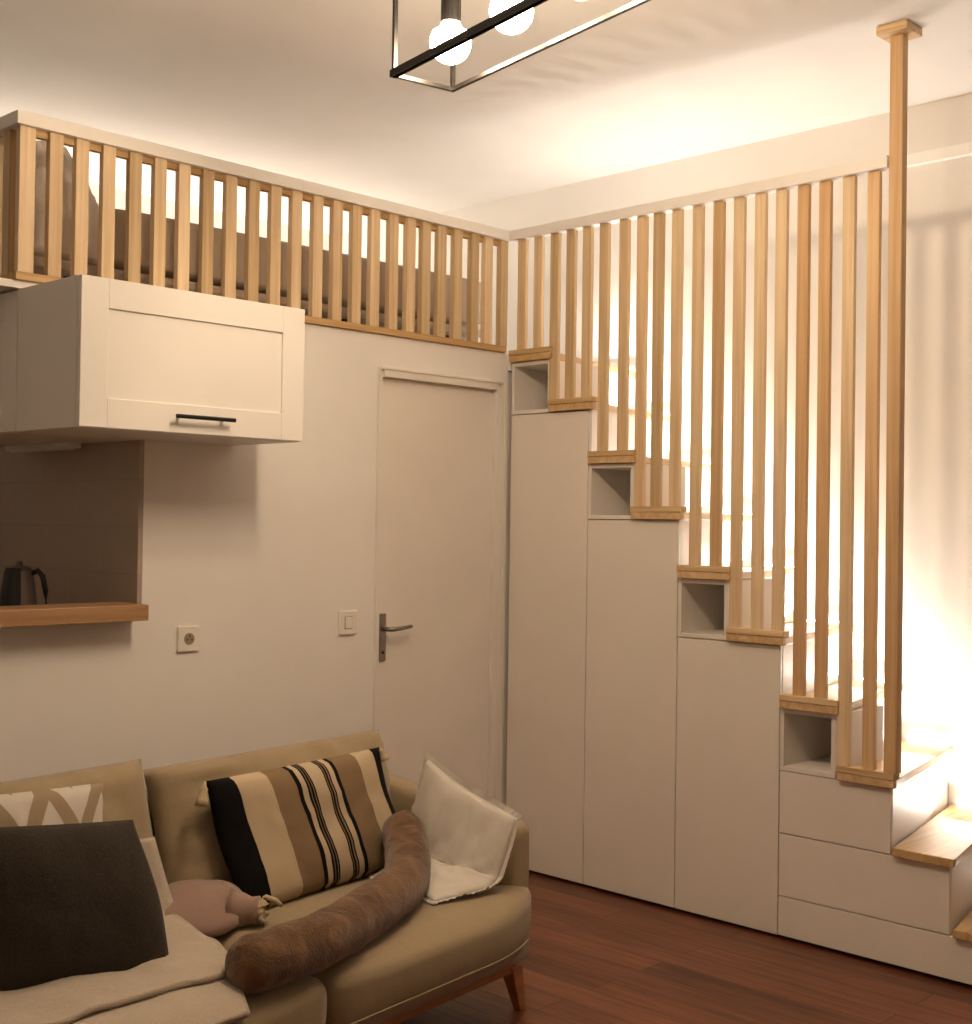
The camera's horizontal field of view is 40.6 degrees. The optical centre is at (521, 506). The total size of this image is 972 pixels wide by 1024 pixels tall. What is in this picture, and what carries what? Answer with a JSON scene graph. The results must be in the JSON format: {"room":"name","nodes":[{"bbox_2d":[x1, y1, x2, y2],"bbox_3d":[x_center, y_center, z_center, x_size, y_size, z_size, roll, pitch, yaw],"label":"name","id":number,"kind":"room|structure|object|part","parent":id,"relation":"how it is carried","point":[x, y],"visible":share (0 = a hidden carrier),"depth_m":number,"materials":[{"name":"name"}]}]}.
{"room":"studio apartment","nodes":[
{"label":"studio apartment","id":0,"kind":"room"},
{"bbox_2d":[0,440,143,604],"bbox_3d":[-2.077,0.418,5.137,2.200,2.178,0.018,0,-1,43],"label":"wall","id":1,"kind":"structure","parent":0,"point":[75,516],"depth_m":4.66,"materials":[{"name":"beige tile"}]},
{"bbox_2d":[0,290,135,445],"bbox_3d":[-1.711,-0.451,4.505,0.800,0.445,0.427,0,-1,43],"label":"upper cabinet","id":2,"kind":"object","parent":1,"relation":"attached to","point":[9,436],"visible":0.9,"depth_m":4.13,"materials":[{"name":"beige paint"}]},
{"bbox_3d":[-1.849,-0.455,4.359,0.620,0.269,0.011,0,-1,43],"label":"door panel","id":3,"kind":"part","parent":2,"relation":"part of","materials":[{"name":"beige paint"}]},
{"bbox_3d":[-1.851,-0.455,4.357,0.792,0.441,0.020,0,-1,43],"label":"door","id":4,"kind":"part","parent":2,"relation":"part of","materials":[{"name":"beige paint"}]},
{"bbox_2d":[5,442,80,452],"bbox_3d":[-1.723,-0.212,4.710,0.480,0.026,0.050,0,-1,43],"label":"lamp","id":5,"kind":"object","parent":2,"relation":"attached to","point":[58,446],"visible":1,"depth_m":4.65,"materials":[{"name":"white plastic"}]},
{"bbox_2d":[11,448,74,452],"bbox_3d":[-1.724,-0.201,4.710,0.420,0.004,0.036,0,-1,43],"label":"diffuser","id":6,"kind":"object","parent":5,"relation":"attached to","point":[13,450],"depth_m":4.72,"materials":[{"name":"white plastic"}]},
{"bbox_2d":[89,183,328,250],"bbox_3d":[-3.110,-0.079,5.719,0.100,3.160,5.700,0,-1,43],"label":"wall","id":7,"kind":"structure","parent":0,"point":[120,195],"depth_m":7.08,"materials":[{"name":"beige paint"}]},
{"bbox_2d":[0,291,511,371],"bbox_3d":[-1.353,-0.638,5.887,2.217,0.070,3.060,0,-1,43],"label":"floor","id":8,"kind":"structure","parent":0,"point":[1,292],"depth_m":5.66,"materials":[{"name":"white"}]},
{"bbox_2d":[0,109,510,352],"bbox_3d":[-1.282,-0.945,5.299,1.330,0.522,2.203,0,-1,43],"label":"loft railing","id":9,"kind":"object","parent":8,"relation":"on","point":[19,129],"visible":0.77,"depth_m":4.68,"materials":[{"name":"brown wood"}]},
{"bbox_3d":[-1.550,-0.957,4.093,0.027,0.455,0.051,0,-1,43],"label":"corner post","id":10,"kind":"part","parent":9,"relation":"part of","materials":[{"name":"brown wood"}]},
{"bbox_3d":[-1.278,-1.185,5.302,1.330,0.042,2.203,0,-1,43],"label":"cap rail","id":11,"kind":"part","parent":9,"relation":"part of","materials":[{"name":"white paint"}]},
{"bbox_3d":[-0.836,-0.697,4.867,0.061,0.026,2.179,0,-1,43],"label":"rail","id":12,"kind":"part","parent":9,"relation":"part of","materials":[{"name":"brown wood"}]},
{"bbox_2d":[33,209,480,339],"bbox_3d":[-1.394,-0.861,5.594,1.360,0.364,2.150,0,-1,43],"label":"bed","id":13,"kind":"object","parent":8,"relation":"on","point":[119,240],"visible":0.15,"depth_m":5.02,"materials":[{"name":"beige fabric"}]},
{"bbox_2d":[34,140,98,264],"bbox_3d":[-1.599,-1.053,4.511,0.219,0.415,0.300,0,-1,43],"label":"bed pillow","id":14,"kind":"object","parent":13,"relation":"on","point":[40,156],"visible":0.31,"depth_m":4.45,"materials":[{"name":"beige fabric"}]},
{"bbox_2d":[0,323,513,804],"bbox_3d":[-1.494,0.401,4.245,0.254,2.204,5.606,0,-1,42],"label":"wall","id":15,"kind":"structure","parent":0,"point":[261,548],"depth_m":4.67,"materials":[{"name":"beige paint"}]},
{"bbox_2d":[0,278,39,291],"bbox_3d":[-1.520,-0.691,4.197,0.098,0.024,0.658,0,-1,43],"label":"trim","id":16,"kind":"structure","parent":15,"relation":"attached to","point":[7,285],"depth_m":4.08,"materials":[{"name":"white paint"}]},
{"bbox_2d":[0,602,148,627],"bbox_3d":[-1.847,0.330,3.767,0.190,0.052,1.623,0,-1,43],"label":"bar shelf","id":17,"kind":"object","parent":15,"relation":"attached to","point":[99,612],"visible":1,"depth_m":4.11,"materials":[{"name":"brown wood"}]},
{"bbox_2d":[16,274,304,445],"bbox_3d":[-1.133,-0.447,4.213,0.436,0.445,0.803,0,-1,43],"label":"upper cabinet","id":18,"kind":"object","parent":15,"relation":"attached to","point":[97,356],"visible":1,"depth_m":4.02,"materials":[{"name":"beige paint"}]},
{"bbox_3d":[-1.012,-0.447,4.098,0.011,0.269,0.629,0,-1,43],"label":"door panel","id":19,"kind":"part","parent":18,"relation":"part of","materials":[{"name":"beige paint"}]},
{"bbox_3d":[-0.987,-0.275,4.078,0.038,0.013,0.210,0,-1,43],"label":"handle","id":20,"kind":"part","parent":18,"relation":"part of","materials":[{"name":"black metal"}]},
{"bbox_2d":[177,625,199,651],"bbox_3d":[-1.142,0.454,4.508,0.020,0.088,0.088,0,-1,43],"label":"wall socket","id":21,"kind":"object","parent":15,"relation":"attached to","point":[188,637],"visible":1,"depth_m":4.50,"materials":[{"name":"white plastic"}]},
{"bbox_2d":[338,610,356,634],"bbox_3d":[-0.664,0.443,5.017,0.014,0.092,0.088,0,-1,43],"label":"light switch","id":22,"kind":"object","parent":15,"relation":"attached to","point":[347,620],"visible":1,"depth_m":5.01,"materials":[{"name":"white plastic"}]},
{"bbox_2d":[372,366,507,802],"bbox_3d":[-0.328,0.495,5.382,0.105,2.078,0.725,0,-1,43],"label":"door","id":23,"kind":"structure","parent":15,"relation":"in","point":[440,521],"depth_m":5.39,"materials":[{"name":"paint"}]},
{"bbox_3d":[-0.548,0.513,5.160,0.009,0.186,0.034,0,-1,43],"label":"handle plate","id":24,"kind":"part","parent":23,"relation":"part of","materials":[{"name":"silver metal"}]},
{"bbox_3d":[-0.491,0.478,5.176,0.059,0.025,0.120,0,-1,43],"label":"lever","id":25,"kind":"part","parent":23,"relation":"part of","materials":[{"name":"silver metal"}]},
{"bbox_2d":[0,0,971,234],"bbox_3d":[-0.480,-1.706,3.405,7.300,0.100,5.900,0,-1,43],"label":"ceiling","id":26,"kind":"structure","parent":0,"point":[306,90],"depth_m":5.02,"materials":[{"name":"paint"}]},
{"bbox_2d":[390,0,650,91],"bbox_3d":[0.103,-1.405,3.092,0.203,0.494,1.259,1,-1,-36],"label":"pendant lamp","id":27,"kind":"object","parent":26,"relation":"hanging from","point":[450,43],"visible":1,"depth_m":3.39,"materials":[{"name":"black metal"}]},
{"bbox_2d":[430,0,470,64],"bbox_3d":[-0.188,-1.339,3.487,0.110,0.323,0.110,0,-1,43],"label":"bulb","id":28,"kind":"object","parent":27,"relation":"attached to","point":[450,26],"depth_m":3.46,"materials":[{"name":"white glass"}]},
{"bbox_2d":[489,0,532,34],"bbox_3d":[-0.024,-1.340,3.266,0.110,0.323,0.110,0,-1,43],"label":"bulb","id":29,"kind":"object","parent":27,"relation":"attached to","point":[518,24],"depth_m":3.24,"materials":[{"name":"white glass"}]},
{"bbox_2d":[342,93,971,806],"bbox_3d":[1.425,-0.022,5.413,7.300,3.160,0.100,0,-1,43],"label":"wall","id":30,"kind":"structure","parent":0,"point":[937,529],"depth_m":5.39,"materials":[{"name":"beige paint"}]},
{"bbox_2d":[907,142,971,167],"bbox_3d":[2.744,-1.383,4.108,3.390,0.044,0.030,0,-1,43],"label":"trim","id":31,"kind":"structure","parent":30,"relation":"attached to","point":[961,150],"depth_m":5.14,"materials":[{"name":"white paint"}]},
{"bbox_2d":[399,870,971,1023],"bbox_3d":[-0.524,1.553,3.360,7.300,0.100,5.900,0,-1,43],"label":"floor","id":32,"kind":"structure","parent":0,"point":[596,955],"depth_m":4.25,"materials":[{"name":"brown wood"}]},
{"bbox_2d":[0,729,530,1023],"bbox_3d":[-0.791,1.091,3.385,0.915,0.816,1.950,0,-1,36],"label":"sofa","id":33,"kind":"object","parent":32,"relation":"on","point":[439,953],"visible":0.34,"depth_m":3.53,"materials":[{"name":"beige fabric"}]},
{"bbox_2d":[0,759,152,838],"bbox_3d":[-1.244,0.890,3.175,0.243,0.432,0.858,0,-1,36],"label":"cushion","id":34,"kind":"object","parent":33,"relation":"on","point":[125,798],"depth_m":3.40,"materials":[{"name":"beige fabric"}]},
{"bbox_2d":[0,837,249,1023],"bbox_3d":[-0.929,0.980,2.921,0.625,0.265,0.816,0,-1,36],"label":"throw blanket","id":35,"kind":"object","parent":33,"relation":"on","point":[189,985],"visible":0.57,"depth_m":2.84,"materials":[{"name":"beige fabric"}]},
{"bbox_2d":[0,782,103,826],"bbox_3d":[-1.134,0.858,3.056,0.152,0.405,0.426,0,-1,35],"label":"patterned cushion","id":36,"kind":"object","parent":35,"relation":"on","point":[81,803],"visible":0.22,"depth_m":3.09,"materials":[{"name":"white fabric"}]},
{"bbox_2d":[0,820,168,990],"bbox_3d":[-1.004,0.885,2.933,0.451,0.388,0.139,1,-1,-41],"label":"cushion","id":37,"kind":"object","parent":35,"relation":"on","point":[76,898],"visible":0.92,"depth_m":2.88,"materials":[{"name":"grey fabric"}]},
{"bbox_3d":[-1.095,1.074,3.610,0.160,0.550,1.930,0,-1,36],"label":"frame","id":38,"kind":"part","parent":33,"relation":"part of","materials":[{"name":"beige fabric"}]},
{"bbox_2d":[165,879,282,936],"bbox_3d":[-0.825,1.056,3.444,0.278,0.115,0.284,0,-1,43],"label":"cushion","id":39,"kind":"object","parent":33,"relation":"on","point":[214,908],"visible":0.8,"depth_m":3.42,"materials":[{"name":"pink fabric"}]},
{"bbox_2d":[143,729,391,884],"bbox_3d":[-0.710,0.920,3.904,0.238,0.407,0.938,0,-1,36],"label":"cushion","id":40,"kind":"object","parent":33,"relation":"on","point":[184,833],"depth_m":3.58,"materials":[{"name":"beige fabric"}]},
{"bbox_2d":[227,951,326,1023],"bbox_3d":[-1.007,1.189,2.935,0.724,0.212,0.963,0,-1,36],"label":"seat cushion","id":41,"kind":"object","parent":33,"relation":"on","point":[304,1000],"depth_m":3.01,"materials":[{"name":"beige fabric"}]},
{"bbox_2d":[195,747,394,907],"bbox_3d":[-0.594,0.934,3.818,0.201,0.383,0.853,0,-1,37],"label":"striped cushion","id":42,"kind":"object","parent":33,"relation":"on","point":[286,833],"visible":0.87,"depth_m":3.71,"materials":[{"name":"beige fabric"}]},
{"bbox_2d":[225,810,430,995],"bbox_3d":[-0.426,1.007,3.435,0.244,0.211,1.120,1,-1,15],"label":"bolster pillow","id":43,"kind":"object","parent":33,"relation":"on","point":[291,951],"visible":1,"depth_m":3.16,"materials":[{"name":"brown fur"}]},
{"bbox_2d":[212,876,530,1023],"bbox_3d":[-0.437,1.207,3.705,0.724,0.212,0.968,0,-1,36],"label":"seat cushion","id":44,"kind":"object","parent":33,"relation":"on","point":[436,951],"depth_m":3.45,"materials":[{"name":"beige fabric"}]},
{"bbox_2d":[367,751,521,903],"bbox_3d":[-0.267,0.951,3.872,0.463,0.380,0.308,0,-1,43],"label":"pillow","id":45,"kind":"object","parent":33,"relation":"on","point":[471,834],"visible":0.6,"depth_m":3.89,"materials":[{"name":"fabric"}]},
{"bbox_3d":[-0.836,1.365,3.418,0.685,0.034,1.840,0,-1,36],"label":"rail","id":46,"kind":"part","parent":33,"relation":"part of","materials":[{"name":"orange wood"}]},
{"bbox_3d":[-0.294,1.113,4.167,0.745,0.510,0.100,0,-1,36],"label":"armrest","id":47,"kind":"part","parent":33,"relation":"part of","materials":[{"name":"beige fabric"}]},
{"bbox_3d":[-0.840,1.287,3.416,0.760,0.125,1.910,0,-1,36],"label":"seat frame","id":48,"kind":"part","parent":33,"relation":"part of","materials":[{"name":"beige fabric"}]},
{"bbox_3d":[-0.027,1.451,3.962,0.059,0.134,0.061,0,-1,36],"label":"leg","id":49,"kind":"part","parent":33,"relation":"part of","materials":[{"name":"orange wood"}]},
{"bbox_2d":[506,360,612,885],"bbox_3d":[0.318,0.469,5.829,0.439,2.160,0.909,0,-1,31],"label":"tall cabinet","id":50,"kind":"object","parent":32,"relation":"on","point":[546,711],"visible":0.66,"depth_m":5.48,"materials":[{"name":"grey wood"}]},
{"bbox_2d":[583,463,750,908],"bbox_3d":[0.641,0.692,5.517,0.457,1.714,0.913,0,-1,31],"label":"tall cabinet","id":51,"kind":"object","parent":32,"relation":"on","point":[632,642],"visible":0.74,"depth_m":5.17,"materials":[{"name":"grey wood"}]},
{"bbox_3d":[0.430,0.791,5.175,0.454,1.476,0.018,0,-1,43],"label":"door","id":52,"kind":"part","parent":51,"relation":"part of","materials":[{"name":"white wood"}]},
{"bbox_2d":[509,351,971,941],"bbox_3d":[0.969,0.450,5.196,2.442,2.194,0.816,0,-1,43],"label":"staircase","id":53,"kind":"structure","parent":32,"relation":"on","point":[945,840],"depth_m":5.02,"materials":[{"name":"brown wood"}]},
{"bbox_2d":[508,19,921,780],"bbox_3d":[0.626,-0.353,5.008,1.853,2.530,0.112,0,-1,43],"label":"stair railing","id":54,"kind":"object","parent":53,"relation":"on","point":[898,33],"visible":1,"depth_m":4.71,"materials":[{"name":"brown wood"}]},
{"bbox_3d":[0.605,-1.163,5.037,1.766,0.042,0.050,0,-1,43],"label":"cap rail","id":55,"kind":"part","parent":54,"relation":"part of","materials":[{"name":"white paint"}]},
{"bbox_3d":[1.258,-0.349,4.409,0.049,2.479,0.036,0,-1,43],"label":"newel post","id":56,"kind":"part","parent":54,"relation":"part of","materials":[{"name":"brown wood"}]},
{"bbox_3d":[1.275,-1.603,4.426,0.112,0.030,0.112,0,-1,43],"label":"ceiling plate","id":57,"kind":"part","parent":54,"relation":"part of","materials":[{"name":"brown wood"}]},
{"bbox_2d":[675,578,837,935],"bbox_3d":[0.971,0.915,5.198,0.457,1.268,0.913,0,-1,31],"label":"cabinet","id":58,"kind":"object","parent":32,"relation":"on","point":[728,770],"visible":0.53,"depth_m":4.86,"materials":[{"name":"grey wood"}]},
{"bbox_3d":[0.760,1.014,4.856,0.454,1.030,0.018,0,-1,43],"label":"door","id":59,"kind":"part","parent":58,"relation":"part of","materials":[{"name":"white wood"}]},
{"bbox_2d":[778,705,971,985],"bbox_3d":[1.453,1.138,4.733,1.062,0.822,0.796,0,-1,43],"label":"drawer unit","id":60,"kind":"object","parent":32,"relation":"on","point":[842,888],"visible":0.81,"depth_m":4.51,"materials":[{"name":"grey wood"}]},
{"bbox_3d":[1.085,1.054,4.548,0.432,0.219,0.018,0,-1,43],"label":"drawer","id":61,"kind":"part","parent":60,"relation":"part of","materials":[{"name":"white wood"}]},
{"bbox_3d":[1.158,1.277,4.472,0.642,0.219,0.018,0,-1,43],"label":"drawer","id":62,"kind":"part","parent":60,"relation":"part of","materials":[{"name":"white wood"}]},
{"bbox_3d":[1.244,1.459,4.386,0.886,0.137,0.018,0,-1,43],"label":"drawer","id":63,"kind":"part","parent":60,"relation":"part of","materials":[{"name":"white wood"}]},
{"bbox_3d":[-2.328,0.968,4.938,2.010,1.065,0.585,0,-1,43],"label":"countertop","id":64,"kind":"structure","parent":32,"relation":"on","visible":0},
{"bbox_2d":[0,561,47,605],"bbox_3d":[-1.728,0.312,4.516,0.140,0.251,0.145,0,-1,43],"label":"kettle","id":65,"kind":"object","parent":64,"relation":"on","point":[18,584],"visible":0.59,"depth_m":4.47,"materials":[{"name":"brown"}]},
{"bbox_3d":[-1.746,0.312,4.470,0.100,0.208,0.045,0,-1,19],"label":"panel","id":66,"kind":"part","parent":65,"relation":"part of","materials":[{"name":"plastic"}]},
{"bbox_3d":[-1.729,0.201,4.516,0.081,0.030,0.081,0,-1,43],"label":"lid","id":67,"kind":"part","parent":65,"relation":"part of","materials":[{"name":"brown"}]},
{"bbox_3d":[-1.661,0.311,4.518,0.063,0.203,0.019,1,-1,-4],"label":"handle","id":68,"kind":"part","parent":65,"relation":"part of","materials":[{"name":"black plastic"}]}
]}

